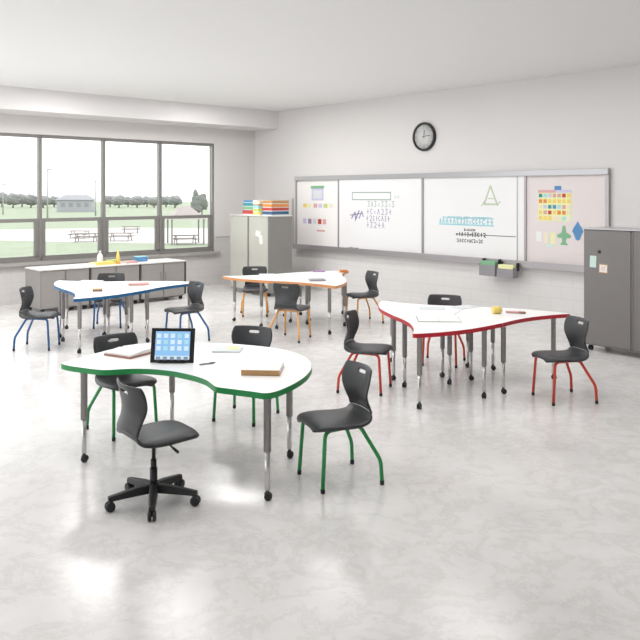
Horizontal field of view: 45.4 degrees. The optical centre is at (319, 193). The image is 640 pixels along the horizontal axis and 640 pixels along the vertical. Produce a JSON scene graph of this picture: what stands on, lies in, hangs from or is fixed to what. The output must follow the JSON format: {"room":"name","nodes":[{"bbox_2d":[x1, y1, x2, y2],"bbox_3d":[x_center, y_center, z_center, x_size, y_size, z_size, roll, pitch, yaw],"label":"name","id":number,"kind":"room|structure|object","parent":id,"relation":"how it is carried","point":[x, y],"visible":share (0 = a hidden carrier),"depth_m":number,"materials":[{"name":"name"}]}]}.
{"room":"classroom","nodes":[
{"label":"classroom","id":0,"kind":"room"},
{"bbox_2d":[0,114,254,299],"bbox_3d":[-5.224,0.085,15.352,9.600,4.030,0.251,0,0,-42],"label":"wall","id":1,"kind":"structure","parent":0,"point":[234,150],"depth_m":17.43,"materials":[{"name":"paint"}]},
{"bbox_2d":[0,133,40,263],"bbox_3d":[-6.019,0.077,14.605,1.340,2.485,0.120,0,0,-42],"label":"window","id":2,"kind":"structure","parent":1,"relation":"in","point":[36,256],"depth_m":14.97,"materials":[{"name":"grey metal"}]},
{"bbox_2d":[41,135,103,260],"bbox_3d":[-5.021,0.077,15.501,1.340,2.485,0.120,0,0,-42],"label":"window","id":3,"kind":"structure","parent":1,"relation":"in","point":[100,220],"depth_m":15.55,"materials":[{"name":"grey metal"}]},
{"bbox_2d":[0,251,220,266],"bbox_3d":[-5.512,1.350,14.879,8.540,0.060,0.112,0,0,-42],"label":"trim","id":4,"kind":"structure","parent":1,"relation":"attached to","point":[207,252],"depth_m":15.62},
{"bbox_2d":[0,279,229,304],"bbox_3d":[-5.137,2.050,15.255,9.600,0.100,0.012,0,0,-42],"label":"baseboard","id":5,"kind":"structure","parent":1,"relation":"attached to","point":[216,282],"depth_m":15.94,"materials":[{"name":"paint"}]},
{"bbox_2d":[104,138,160,256],"bbox_3d":[-4.028,0.077,16.392,1.330,2.485,0.120,0,0,-42],"label":"window","id":6,"kind":"structure","parent":1,"relation":"in","point":[157,219],"depth_m":16.47,"materials":[{"name":"grey metal"}]},
{"bbox_2d":[0,85,277,130],"bbox_3d":[-4.850,-1.725,14.935,9.600,0.410,0.870,0,0,-42],"label":"soffit","id":7,"kind":"object","parent":1,"relation":"attached to","point":[13,100],"depth_m":15.33,"materials":[{"name":"paint"}]},
{"bbox_2d":[161,141,213,253],"bbox_3d":[-3.016,0.077,17.301,1.390,2.485,0.120,0,0,-42],"label":"window","id":8,"kind":"structure","parent":1,"relation":"in","point":[210,247],"depth_m":17.44,"materials":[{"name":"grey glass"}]},
{"bbox_2d":[0,283,639,639],"bbox_3d":[-0.756,2.175,8.233,15.912,0.150,20.466,0,0,0],"label":"floor","id":9,"kind":"structure","parent":0,"point":[515,514],"depth_m":5.24,"materials":[{"name":"concrete"}]},
{"bbox_2d":[12,286,60,350],"bbox_3d":[-3.844,1.688,10.450,0.524,0.825,0.501,0,0,0],"label":"chair","id":10,"kind":"object","parent":9,"relation":"on","point":[27,296],"visible":1,"depth_m":10.40,"materials":[{"name":"black plastic"}]},
{"bbox_2d":[25,264,90,311],"bbox_3d":[-4.767,1.712,13.924,0.945,0.775,0.712,0,0,-42],"label":"base cabinet","id":11,"kind":"object","parent":9,"relation":"on","point":[42,279],"visible":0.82,"depth_m":13.56,"materials":[{"name":"grey"}]},
{"bbox_2d":[44,265,68,267],"bbox_3d":[-4.768,1.315,13.864,0.260,0.020,0.340,0,0,40],"label":"magazine","id":12,"kind":"object","parent":11,"relation":"on","point":[54,266],"visible":1,"depth_m":13.77,"materials":[{"name":"paper"}]},
{"bbox_2d":[54,280,128,337],"bbox_3d":[-3.561,1.727,11.423,1.139,0.744,1.080,0,0,3],"label":"table","id":13,"kind":"object","parent":9,"relation":"on","point":[60,285],"visible":0.69,"depth_m":11.33,"materials":[{"name":"laminate"}]},
{"bbox_2d":[77,280,103,281],"bbox_3d":[-3.560,1.352,11.860,0.340,0.006,0.240,0,0,8],"label":"paper sheet","id":14,"kind":"object","parent":13,"relation":"on","point":[81,280],"visible":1,"depth_m":11.82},
{"bbox_2d":[61,287,146,352],"bbox_3d":[-2.958,1.727,10.628,1.081,0.744,1.139,0,0,-27],"label":"table","id":15,"kind":"object","parent":9,"relation":"on","point":[107,293],"visible":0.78,"depth_m":10.54,"materials":[{"name":"laminate"}]},
{"bbox_2d":[93,288,102,291],"bbox_3d":[-3.100,1.337,10.660,0.130,0.036,0.060,0,0,-12],"label":"eraser","id":16,"kind":"object","parent":15,"relation":"on","point":[95,289],"visible":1,"depth_m":10.63,"materials":[{"name":"brown"}]},
{"bbox_2d":[77,263,140,307],"bbox_3d":[-4.042,1.712,14.575,1.025,0.775,0.712,0,0,-42],"label":"base cabinet","id":17,"kind":"object","parent":9,"relation":"on","point":[132,271],"visible":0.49,"depth_m":14.39,"materials":[{"name":"grey"}]},
{"bbox_2d":[97,251,102,261],"bbox_3d":[-4.215,1.205,14.655,0.112,0.240,0.110,0,0,0],"label":"bottle","id":18,"kind":"object","parent":17,"relation":"on","point":[99,256],"visible":0.81,"depth_m":14.61,"materials":[{"name":"plastic"}]},
{"bbox_2d":[89,261,115,265],"bbox_3d":[-4.101,1.302,14.409,0.280,0.045,0.400,0,0,44],"label":"picture book","id":19,"kind":"object","parent":17,"relation":"on","point":[98,262],"visible":1,"depth_m":14.31,"materials":[{"name":"paper"}]},
{"bbox_2d":[115,250,120,263],"bbox_3d":[-3.851,1.192,14.579,0.130,0.265,0.130,0,0,-42],"label":"cone","id":20,"kind":"object","parent":17,"relation":"on","point":[117,261],"visible":0.98,"depth_m":14.55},
{"bbox_2d":[121,260,137,262],"bbox_3d":[-3.679,1.310,14.761,0.200,0.030,0.260,0,0,42],"label":"picture book","id":21,"kind":"object","parent":17,"relation":"on","point":[130,261],"visible":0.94,"depth_m":14.69,"materials":[{"name":"paper"}]},
{"bbox_2d":[93,273,124,328],"bbox_3d":[-3.341,1.688,12.143,0.501,0.825,0.524,0,0,-6],"label":"chair","id":22,"kind":"object","parent":9,"relation":"on","point":[101,276],"visible":0.4,"depth_m":12.30,"materials":[{"name":"black plastic"}]},
{"bbox_2d":[86,332,157,440],"bbox_3d":[-1.741,1.688,6.801,0.501,0.825,0.524,0,0,-41],"label":"chair","id":23,"kind":"object","parent":9,"relation":"on","point":[100,343],"visible":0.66,"depth_m":6.78,"materials":[{"name":"black plastic"}]},
{"bbox_2d":[104,377,200,521],"bbox_3d":[-1.148,1.678,5.202,0.621,0.845,0.623,0,0,-37],"label":"swivel chair","id":24,"kind":"object","parent":9,"relation":"on","point":[134,407],"visible":1,"depth_m":5.10,"materials":[{"name":"black plastic"}]},
{"bbox_2d":[114,281,198,342],"bbox_3d":[-2.571,1.727,11.548,1.081,0.744,1.139,0,0,33],"label":"table","id":25,"kind":"object","parent":9,"relation":"on","point":[153,285],"visible":0.56,"depth_m":11.26,"materials":[{"name":"laminate"}]},
{"bbox_2d":[128,282,148,285],"bbox_3d":[-2.710,1.341,11.420,0.300,0.028,0.220,0,0,-18],"label":"paperback book","id":26,"kind":"object","parent":25,"relation":"on","point":[129,283],"visible":1,"depth_m":11.34,"materials":[{"name":"paper"}]},
{"bbox_2d":[128,258,185,302],"bbox_3d":[-3.290,1.712,15.250,1.015,0.775,0.712,0,0,-42],"label":"base cabinet","id":27,"kind":"object","parent":9,"relation":"on","point":[161,269],"visible":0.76,"depth_m":15.02,"materials":[{"name":"grey"}]},
{"bbox_2d":[133,256,147,261],"bbox_3d":[-3.540,1.276,15.101,0.236,0.097,0.176,0,0,-42],"label":"storage bin","id":28,"kind":"object","parent":27,"relation":"on","point":[136,258],"visible":0.94,"depth_m":15.03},
{"bbox_2d":[61,342,311,500],"bbox_3d":[-0.913,1.727,6.245,2.021,0.744,1.375,0,0,27],"label":"table","id":29,"kind":"object","parent":9,"relation":"on","point":[224,376],"visible":0.8,"depth_m":5.97,"materials":[{"name":"laminate"}]},
{"bbox_2d":[104,344,150,358],"bbox_3d":[-1.585,1.333,6.520,0.300,0.044,0.400,0,0,30],"label":"open book","id":30,"kind":"object","parent":29,"relation":"on","point":[135,350],"visible":0.88,"depth_m":6.42,"materials":[{"name":"paper"}]},
{"bbox_2d":[150,328,194,362],"bbox_3d":[-1.185,1.220,6.185,0.352,0.268,0.149,0,0,2],"label":"tablet","id":31,"kind":"object","parent":29,"relation":"on","point":[168,345],"visible":1,"depth_m":6.15,"materials":[{"name":"black"}]},
{"bbox_2d":[212,347,242,352],"bbox_3d":[-0.800,1.349,6.630,0.240,0.012,0.200,0,0,3],"label":"notepad","id":32,"kind":"object","parent":29,"relation":"on","point":[216,349],"visible":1,"depth_m":6.57,"materials":[{"name":"paper"}]},
{"bbox_2d":[227,346,239,349],"bbox_3d":[-0.755,1.342,6.670,0.110,0.002,0.130,0,0,-12],"label":"sticky note","id":33,"kind":"object","parent":32,"relation":"on","point":[229,347],"visible":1,"depth_m":6.68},
{"bbox_2d":[241,361,283,375],"bbox_3d":[-0.435,1.335,5.860,0.290,0.040,0.310,0,0,4],"label":"hardcover book","id":34,"kind":"object","parent":29,"relation":"on","point":[252,368],"visible":1,"depth_m":5.77,"materials":[{"name":"paper"}]},
{"bbox_2d":[164,281,209,340],"bbox_3d":[-1.925,1.688,10.967,0.524,0.825,0.501,0,0,-40],"label":"chair","id":35,"kind":"object","parent":9,"relation":"on","point":[194,292],"visible":0.97,"depth_m":10.98,"materials":[{"name":"black plastic"}]},
{"bbox_2d":[212,325,279,426],"bbox_3d":[-0.712,1.688,7.185,0.501,0.825,0.524,0,0,21],"label":"chair","id":36,"kind":"object","parent":9,"relation":"on","point":[240,334],"visible":0.31,"depth_m":7.36,"materials":[{"name":"black plastic"}]},
{"bbox_2d":[240,266,268,316],"bbox_3d":[-1.131,1.688,13.283,0.501,0.825,0.524,0,0,-6],"label":"chair","id":37,"kind":"object","parent":9,"relation":"on","point":[254,287],"visible":0.79,"depth_m":13.45,"materials":[{"name":"black plastic"}]},
{"bbox_2d":[230,214,291,296],"bbox_3d":[-1.270,1.272,16.277,0.655,1.655,1.340,0,0,-42],"label":"storage cabinet","id":38,"kind":"object","parent":9,"relation":"on","point":[275,253],"visible":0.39,"depth_m":15.90,"materials":[{"name":"grey"}]},
{"bbox_2d":[243,210,252,214],"bbox_3d":[-1.405,0.396,16.431,0.340,0.098,0.400,0,0,-41],"label":"game box","id":39,"kind":"object","parent":38,"relation":"on","point":[245,212],"visible":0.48,"depth_m":16.33,"materials":[{"name":"cardboard"}]},
{"bbox_3d":[-1.405,0.308,16.431,0.340,0.074,0.360,0,0,-38],"label":"game box","id":40,"kind":"object","parent":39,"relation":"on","visible":0},
{"bbox_2d":[243,203,252,206],"bbox_3d":[-1.405,0.231,16.431,0.340,0.079,0.370,0,0,-39],"label":"game box","id":41,"kind":"object","parent":40,"relation":"on","point":[244,204],"visible":0.47,"depth_m":16.33,"materials":[{"name":"cardboard"}]},
{"bbox_2d":[262,211,288,215],"bbox_3d":[-0.931,0.403,16.024,0.460,0.084,0.320,0,0,-45],"label":"game box","id":42,"kind":"object","parent":38,"relation":"on","point":[270,213],"visible":0.98,"depth_m":15.88,"materials":[{"name":"cardboard"}]},
{"bbox_2d":[262,208,288,210],"bbox_3d":[-0.931,0.323,16.024,0.460,0.074,0.320,0,0,-42],"label":"game box","id":43,"kind":"object","parent":42,"relation":"on","point":[263,209],"visible":0.87,"depth_m":15.89,"materials":[{"name":"cardboard"}]},
{"bbox_2d":[262,204,288,207],"bbox_3d":[-0.931,0.248,16.024,0.460,0.074,0.320,0,0,-41],"label":"game box","id":44,"kind":"object","parent":43,"relation":"on","point":[263,205],"visible":0.96,"depth_m":15.89,"materials":[{"name":"cardboard"}]},
{"bbox_2d":[262,200,288,203],"bbox_3d":[-0.931,0.173,16.024,0.460,0.074,0.320,0,0,-45],"label":"game box","id":45,"kind":"object","parent":44,"relation":"on","point":[265,201],"visible":0.99,"depth_m":15.93,"materials":[{"name":"cardboard"}]},
{"bbox_3d":[-1.221,0.411,16.153,0.340,0.069,0.200,0,0,-45],"label":"game box","id":46,"kind":"object","parent":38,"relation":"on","visible":0},
{"bbox_3d":[-1.221,0.343,16.153,0.340,0.064,0.200,0,0,-39],"label":"game box","id":47,"kind":"object","parent":46,"relation":"on","visible":0},
{"bbox_2d":[253,205,261,208],"bbox_3d":[-1.221,0.276,16.152,0.340,0.069,0.190,0,0,-40],"label":"game box","id":48,"kind":"object","parent":47,"relation":"on","point":[254,206],"visible":0.53,"depth_m":16.03,"materials":[{"name":"cardboard"}]},
{"bbox_2d":[253,200,264,204],"bbox_3d":[-1.221,0.186,16.152,0.340,0.108,0.200,0,0,-43],"label":"game box","id":49,"kind":"object","parent":48,"relation":"on","point":[255,202],"visible":0.51,"depth_m":16.02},
{"bbox_2d":[223,273,299,325],"bbox_3d":[-0.862,1.727,12.413,1.139,0.744,1.081,0,0,-26],"label":"table","id":50,"kind":"object","parent":9,"relation":"on","point":[261,279],"visible":0.78,"depth_m":12.42,"materials":[{"name":"laminate"}]},
{"bbox_2d":[269,283,310,342],"bbox_3d":[-0.415,1.688,11.094,0.501,0.825,0.524,0,0,23],"label":"chair","id":51,"kind":"object","parent":9,"relation":"on","point":[286,298],"visible":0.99,"depth_m":10.91,"materials":[{"name":"black plastic"}]},
{"bbox_2d":[275,277,346,333],"bbox_3d":[0.054,1.727,12.018,1.139,0.744,1.081,0,0,34],"label":"table","id":52,"kind":"object","parent":9,"relation":"on","point":[331,282],"visible":0.9,"depth_m":11.85,"materials":[{"name":"laminate"}]},
{"bbox_2d":[308,278,325,280],"bbox_3d":[-0.050,1.344,11.980,0.250,0.022,0.200,0,0,-10],"label":"book","id":53,"kind":"object","parent":52,"relation":"on","point":[312,279],"visible":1,"depth_m":11.93,"materials":[{"name":"paper"}]},
{"bbox_2d":[286,271,348,320],"bbox_3d":[-0.062,1.727,13.009,1.081,0.744,1.139,0,0,4],"label":"table","id":54,"kind":"object","parent":9,"relation":"on","point":[326,273],"visible":0.52,"depth_m":13.04,"materials":[{"name":"laminate"}]},
{"bbox_2d":[297,360,383,493],"bbox_3d":[0.126,1.688,5.636,0.524,0.825,0.501,0,0,-25],"label":"chair","id":55,"kind":"object","parent":9,"relation":"on","point":[356,384],"visible":1,"depth_m":5.62,"materials":[{"name":"black plastic"}]},
{"bbox_2d":[336,310,392,395],"bbox_3d":[0.498,1.688,8.211,0.524,0.825,0.501,0,0,19],"label":"chair","id":56,"kind":"object","parent":9,"relation":"on","point":[353,347],"visible":0.98,"depth_m":8.14,"materials":[{"name":"black plastic"}]},
{"bbox_2d":[346,270,383,322],"bbox_3d":[0.706,1.688,12.536,0.524,0.825,0.501,0,0,-24],"label":"chair","id":57,"kind":"object","parent":9,"relation":"on","point":[371,280],"visible":0.97,"depth_m":12.56,"materials":[{"name":"black plastic"}]},
{"bbox_2d":[378,301,468,379],"bbox_3d":[1.091,1.727,8.995,1.139,0.744,1.081,0,0,24],"label":"table","id":58,"kind":"object","parent":9,"relation":"on","point":[390,309],"visible":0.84,"depth_m":8.83,"materials":[{"name":"laminate"}]},
{"bbox_2d":[419,306,444,309],"bbox_3d":[1.330,1.353,9.070,0.300,0.004,0.210,0,0,8],"label":"paper sheet","id":59,"kind":"object","parent":58,"relation":"on","point":[420,307],"visible":1,"depth_m":9.03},
{"bbox_2d":[448,305,476,308],"bbox_3d":[1.720,1.353,9.170,0.300,0.004,0.210,0,0,-30],"label":"paper sheet","id":60,"kind":"object","parent":58,"relation":"on","point":[459,306],"visible":1,"depth_m":9.19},
{"bbox_2d":[422,294,465,367],"bbox_3d":[1.518,1.688,9.490,0.501,0.825,0.524,0,0,19],"label":"chair","id":61,"kind":"object","parent":9,"relation":"on","point":[433,299],"visible":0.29,"depth_m":9.64,"materials":[{"name":"black plastic"}]},
{"bbox_2d":[394,315,502,408],"bbox_3d":[1.381,1.727,8.024,1.078,0.744,1.110,0,0,-6],"label":"table","id":62,"kind":"object","parent":9,"relation":"on","point":[467,325],"visible":0.98,"depth_m":7.85,"materials":[{"name":"laminate"}]},
{"bbox_2d":[416,316,460,321],"bbox_3d":[1.280,1.350,8.270,0.460,0.010,0.360,0,0,4],"label":"notebook","id":63,"kind":"object","parent":62,"relation":"on","point":[419,318],"visible":1,"depth_m":8.22,"materials":[{"name":"paper"}]},
{"bbox_2d":[455,307,569,393],"bbox_3d":[2.061,1.727,8.765,1.139,0.744,1.080,0,0,-36],"label":"table","id":64,"kind":"object","parent":9,"relation":"on","point":[484,313],"visible":0.78,"depth_m":8.60,"materials":[{"name":"laminate"}]},
{"bbox_2d":[491,306,502,313],"bbox_3d":[2.007,1.313,8.661,0.105,0.084,0.084,0,0,-10],"label":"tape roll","id":65,"kind":"object","parent":64,"relation":"on","point":[495,309],"visible":1,"depth_m":8.63,"materials":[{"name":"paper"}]},
{"bbox_2d":[506,311,525,313],"bbox_3d":[2.222,1.341,8.679,0.225,0.027,0.027,0,0,20],"label":"marker","id":66,"kind":"object","parent":64,"relation":"on","point":[517,312],"visible":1,"depth_m":8.66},
{"bbox_2d":[531,315,597,405],"bbox_3d":[2.479,1.688,7.833,0.524,0.825,0.501,0,0,-13],"label":"chair","id":67,"kind":"object","parent":9,"relation":"on","point":[576,333],"visible":1,"depth_m":7.82,"materials":[{"name":"black plastic"}]},
{"bbox_2d":[583,226,639,351],"bbox_3d":[4.229,1.278,10.024,0.655,1.645,1.350,0,0,-42],"label":"storage cabinet","id":68,"kind":"object","parent":9,"relation":"on","point":[612,299],"visible":0.95,"depth_m":9.99,"materials":[{"name":"grey"}]},
{"bbox_2d":[590,255,595,267],"bbox_3d":[3.641,0.900,10.201,0.002,0.158,0.095,0,0,-42],"label":"paper note","id":69,"kind":"object","parent":68,"relation":"attached to","point":[592,258],"visible":1,"depth_m":10.20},
{"bbox_2d":[598,263,607,273],"bbox_3d":[3.737,0.985,10.092,0.004,0.130,0.134,0,0,-42],"label":"paper note","id":70,"kind":"object","parent":68,"relation":"attached to","point":[603,268],"visible":1,"depth_m":10.09,"materials":[{"name":"paper"}]},
{"bbox_2d":[0,0,639,110],"bbox_3d":[-0.756,-2.005,8.233,15.912,0.150,20.466,0,0,0],"label":"ceiling","id":71,"kind":"structure","parent":0,"point":[273,55],"depth_m":9.88,"materials":[{"name":"paint"}]},
{"bbox_2d":[255,65,639,317],"bbox_3d":[2.633,0.085,13.973,0.250,4.030,12.900,0,0,-42],"label":"wall","id":72,"kind":"structure","parent":0,"point":[588,119],"depth_m":13.63,"materials":[{"name":"paint"}]},
{"bbox_2d":[292,198,293,246],"bbox_3d":[-0.622,0.650,17.388,0.030,1.100,0.030,0,0,-42],"label":"trim","id":73,"kind":"structure","parent":72,"relation":"attached to","point":[292,198],"depth_m":17.37,"materials":[{"name":"grey"}]},
{"bbox_2d":[412,122,435,150],"bbox_3d":[1.969,-1.085,14.479,0.062,0.550,0.550,0,0,-42],"label":"wall clock","id":74,"kind":"object","parent":72,"relation":"attached to","point":[424,133],"visible":1,"depth_m":14.47,"materials":[{"name":"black plastic"}]},
{"bbox_2d":[302,285,582,324],"bbox_3d":[2.635,2.050,13.774,0.016,0.100,12.600,0,0,-42],"label":"baseboard","id":75,"kind":"structure","parent":72,"relation":"attached to","point":[380,296],"depth_m":15.00,"materials":[{"name":"paint"}]},
{"bbox_2d":[293,168,610,272],"bbox_3d":[1.923,0.417,14.479,0.132,1.625,7.460,0,0,-42],"label":"whiteboard","id":76,"kind":"object","parent":72,"relation":"attached to","point":[462,217],"visible":0.98,"depth_m":13.90,"materials":[{"name":"metal"}]},
{"bbox_2d":[311,186,323,199],"bbox_3d":[-0.057,-0.020,16.719,0.013,0.320,0.420,0,0,-42],"label":"pocket chart","id":77,"kind":"object","parent":76,"relation":"attached to","point":[317,191],"visible":1,"depth_m":16.72,"materials":[{"name":"paper"}]},
{"bbox_2d":[293,244,583,272],"bbox_3d":[1.923,1.173,14.479,0.130,0.115,7.460,0,0,-42],"label":"tray","id":78,"kind":"object","parent":76,"relation":"on","point":[534,263],"depth_m":14.00,"materials":[{"name":"metal"}]},
{"bbox_2d":[479,258,500,276],"bbox_3d":[2.916,1.259,13.139,0.173,0.288,0.344,0,0,-42],"label":"hanging basket","id":79,"kind":"object","parent":76,"relation":"hanging from","point":[486,267],"visible":0.84,"depth_m":13.07,"materials":[{"name":"grey plastic"}]},
{"bbox_2d":[497,262,518,277],"bbox_3d":[3.156,1.279,12.871,0.173,0.248,0.344,0,0,-42],"label":"hanging basket","id":80,"kind":"object","parent":76,"relation":"hanging from","point":[503,270],"visible":1,"depth_m":12.79,"materials":[{"name":"grey plastic"}]},
{"bbox_2d":[536,231,541,240],"bbox_3d":[3.615,0.700,12.638,0.002,0.160,0.100,0,0,-42],"label":"paper note","id":81,"kind":"object","parent":76,"relation":"attached to","point":[538,234],"visible":1,"depth_m":12.64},
{"bbox_2d":[544,232,547,243],"bbox_3d":[3.702,0.720,12.541,0.002,0.180,0.080,0,0,-42],"label":"paper note","id":82,"kind":"object","parent":76,"relation":"attached to","point":[545,233],"visible":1,"depth_m":12.53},
{"bbox_2d":[551,232,554,244],"bbox_3d":[3.789,0.720,12.444,0.002,0.200,0.080,0,0,-42],"label":"paper note","id":83,"kind":"object","parent":76,"relation":"attached to","point":[552,233],"visible":1,"depth_m":12.43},
{"bbox_2d":[538,186,570,221],"bbox_3d":[3.807,0.155,12.420,0.007,0.570,0.600,0,0,-42],"label":"wall calendar","id":84,"kind":"object","parent":76,"relation":"attached to","point":[553,205],"visible":1,"depth_m":12.42,"materials":[{"name":"paper"}]},
{"bbox_2d":[557,226,570,244],"bbox_3d":[3.921,0.665,12.294,0.007,0.310,0.240,0,0,-42],"label":"cutout","id":85,"kind":"object","parent":76,"relation":"attached to","point":[563,235],"visible":1,"depth_m":12.30},
{"bbox_2d":[572,221,582,240],"bbox_3d":[4.081,0.585,12.116,0.006,0.310,0.190,0,0,-42],"label":"cutout","id":86,"kind":"object","parent":76,"relation":"attached to","point":[577,230],"visible":1,"depth_m":12.11},
{"label":"outside","id":87,"kind":"structure","parent":0,"visible":0},
{"bbox_2d":[0,202,208,257],"bbox_3d":[-140.000,4.450,220.000,560.000,0.300,400.000,0,0,0],"label":"ground","id":88,"kind":"structure","parent":87,"point":[7,248],"depth_m":107.86,"materials":[{"name":"plant"}]},
{"bbox_2d":[0,192,7,206],"bbox_3d":[-103.963,1.775,250.084,4.810,5.066,4.518,0,0,0],"label":"tree","id":89,"kind":"object","parent":88,"relation":"on","point":[5,194],"visible":0.46,"depth_m":248.78,"materials":[{"name":"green plant"}]},
{"bbox_2d":[2,184,6,214],"bbox_3d":[-66.006,1.110,160.000,0.910,6.380,0.320,0,0,0],"label":"street lamp","id":90,"kind":"object","parent":88,"relation":"on","point":[2,184],"visible":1,"depth_m":159.92,"materials":[{"name":"grey"}]},
{"bbox_2d":[5,193,20,207],"bbox_3d":[-94.593,1.937,235.976,4.811,4.742,4.800,0,0,0],"label":"tree","id":91,"kind":"object","parent":88,"relation":"on","point":[12,198],"visible":1,"depth_m":234.79,"materials":[{"name":"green plant"}]},
{"bbox_2d":[19,194,26,206],"bbox_3d":[-98.192,2.074,252.063,4.713,4.470,4.480,0,0,0],"label":"tree","id":92,"kind":"object","parent":88,"relation":"on","point":[22,196],"visible":0.35,"depth_m":250.73,"materials":[{"name":"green plant"}]},
{"bbox_2d":[23,194,36,207],"bbox_3d":[-89.873,2.141,238.050,4.832,4.336,4.319,0,0,0],"label":"tree","id":93,"kind":"object","parent":88,"relation":"on","point":[30,199],"visible":0.88,"depth_m":236.69,"materials":[{"name":"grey plant"}]},
{"bbox_2d":[35,195,50,207],"bbox_3d":[-85.548,2.358,236.065,4.727,3.905,4.219,0,0,0],"label":"tree","id":94,"kind":"object","parent":88,"relation":"on","point":[44,198],"visible":0.6,"depth_m":234.96,"materials":[{"name":"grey plant"}]},
{"bbox_2d":[47,169,51,217],"bbox_3d":[-48.506,-0.090,137.000,0.910,8.780,0.320,0,0,0],"label":"street lamp","id":95,"kind":"object","parent":88,"relation":"on","point":[47,169],"visible":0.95,"depth_m":136.89,"materials":[{"name":"grey"}]},
{"bbox_2d":[49,196,58,206],"bbox_3d":[-86.994,2.438,250.070,4.833,3.746,4.341,0,0,0],"label":"tree","id":96,"kind":"object","parent":88,"relation":"on","point":[52,198],"visible":0.5,"depth_m":248.53,"materials":[{"name":"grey plant"}]},
{"bbox_2d":[55,195,94,211],"bbox_3d":[-59.000,2.250,185.000,8.800,4.100,6.800,0,0,-10],"label":"building","id":97,"kind":"structure","parent":88,"relation":"on","point":[65,203],"depth_m":182.23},
{"bbox_2d":[95,180,98,215],"bbox_3d":[-43.725,0.810,150.000,0.910,6.980,0.320,0,0,0],"label":"street lamp","id":98,"kind":"object","parent":88,"relation":"on","point":[95,180],"visible":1,"depth_m":149.90,"materials":[{"name":"grey"}]},
{"bbox_2d":[106,195,113,206],"bbox_3d":[-69.202,2.341,252.034,4.811,3.938,4.437,0,0,0],"label":"tree","id":99,"kind":"object","parent":88,"relation":"on","point":[108,197],"visible":0.51,"depth_m":250.67,"materials":[{"name":"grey plant"}]},
{"bbox_2d":[111,195,126,207],"bbox_3d":[-62.517,2.291,237.923,4.915,4.038,4.375,0,0,0],"label":"tree","id":100,"kind":"object","parent":88,"relation":"on","point":[118,200],"visible":1,"depth_m":236.87,"materials":[{"name":"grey plant"}]},
{"bbox_2d":[124,196,130,206],"bbox_3d":[-63.725,2.489,254.070,4.899,3.644,4.429,0,0,0],"label":"tree","id":101,"kind":"object","parent":88,"relation":"on","point":[128,198],"visible":0.45,"depth_m":252.76,"materials":[{"name":"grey plant"}]},
{"bbox_2d":[129,196,143,207],"bbox_3d":[-56.939,2.366,238.078,4.838,3.889,4.457,0,0,0],"label":"tree","id":102,"kind":"object","parent":88,"relation":"on","point":[135,200],"visible":1,"depth_m":236.75,"materials":[{"name":"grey plant"}]},
{"bbox_2d":[142,196,150,206],"bbox_3d":[-57.034,2.448,252.074,4.682,3.724,4.465,0,0,0],"label":"tree","id":103,"kind":"object","parent":88,"relation":"on","point":[146,198],"visible":0.41,"depth_m":250.55,"materials":[{"name":"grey plant"}]},
{"bbox_2d":[147,197,156,207],"bbox_3d":[-51.639,2.558,237.978,4.017,3.502,3.655,0,0,0],"label":"tree","id":104,"kind":"object","parent":88,"relation":"on","point":[152,201],"visible":0.8,"depth_m":236.87,"materials":[{"name":"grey plant"}]},
{"bbox_2d":[162,196,169,206],"bbox_3d":[-50.824,2.415,251.987,4.656,3.791,4.349,0,0,0],"label":"tree","id":105,"kind":"object","parent":88,"relation":"on","point":[164,198],"visible":0.62,"depth_m":250.55,"materials":[{"name":"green plant"}]},
{"bbox_2d":[168,195,182,207],"bbox_3d":[-45.062,2.339,238.018,4.748,3.942,4.177,0,0,0],"label":"tree","id":106,"kind":"object","parent":88,"relation":"on","point":[175,200],"visible":1,"depth_m":236.81,"materials":[{"name":"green plant"}]},
{"bbox_2d":[173,235,198,244],"bbox_3d":[-11.647,3.929,66.000,2.200,0.778,1.720,0,0,-20],"label":"picnic table","id":107,"kind":"object","parent":88,"relation":"on","point":[176,238],"visible":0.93,"depth_m":65.71,"materials":[{"name":"brown wood"}]},
{"bbox_2d":[167,206,205,244],"bbox_3d":[-11.600,2.675,66.000,3.200,3.250,2.800,0,0,-20],"label":"pavilion","id":108,"kind":"object","parent":88,"relation":"on","point":[183,210],"visible":0.76,"depth_m":65.36,"materials":[{"name":"brown wood"}]},
{"bbox_2d":[190,189,201,212],"bbox_3d":[-24.395,1.647,150.053,2.598,5.316,2.558,0,0,0],"label":"tree","id":109,"kind":"object","parent":88,"relation":"on","point":[195,203],"visible":0.92,"depth_m":149.35,"materials":[{"name":"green plant"}]},
{"bbox_2d":[198,193,207,214],"bbox_3d":[-24.361,2.068,158.019,2.593,4.474,2.264,0,0,0],"label":"tree","id":110,"kind":"object","parent":88,"relation":"on","point":[202,197],"visible":0.7,"depth_m":157.36,"materials":[{"name":"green plant"}]},
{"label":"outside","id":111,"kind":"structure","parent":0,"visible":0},
{"bbox_2d":[0,228,207,243],"bbox_3d":[-30.500,4.430,81.000,89.000,0.300,38.000,0,0,0],"label":"road","id":112,"kind":"structure","parent":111,"point":[144,235],"depth_m":78.89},
{"bbox_2d":[66,230,91,238],"bbox_3d":[-23.216,3.929,74.000,2.000,0.778,1.720,0,0,8],"label":"picnic table","id":113,"kind":"object","parent":112,"relation":"on","point":[71,230],"visible":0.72,"depth_m":73.95,"materials":[{"name":"brown wood"}]},
{"bbox_2d":[71,233,96,241],"bbox_3d":[-21.106,3.929,69.000,2.200,0.778,1.720,0,0,-5],"label":"picnic table","id":114,"kind":"object","parent":112,"relation":"on","point":[76,236],"visible":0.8,"depth_m":68.60,"materials":[{"name":"brown wood"}]},
{"bbox_2d":[109,232,134,240],"bbox_3d":[-18.209,3.929,70.000,2.200,0.778,1.720,0,0,0],"label":"picnic table","id":115,"kind":"object","parent":112,"relation":"on","point":[111,233],"visible":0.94,"depth_m":69.64,"materials":[{"name":"brown wood"}]},
{"bbox_2d":[121,226,140,232],"bbox_3d":[-20.753,3.929,84.000,2.000,0.778,1.720,0,0,-12],"label":"picnic table","id":116,"kind":"object","parent":112,"relation":"on","point":[137,228],"visible":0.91,"depth_m":83.48,"materials":[{"name":"brown wood"}]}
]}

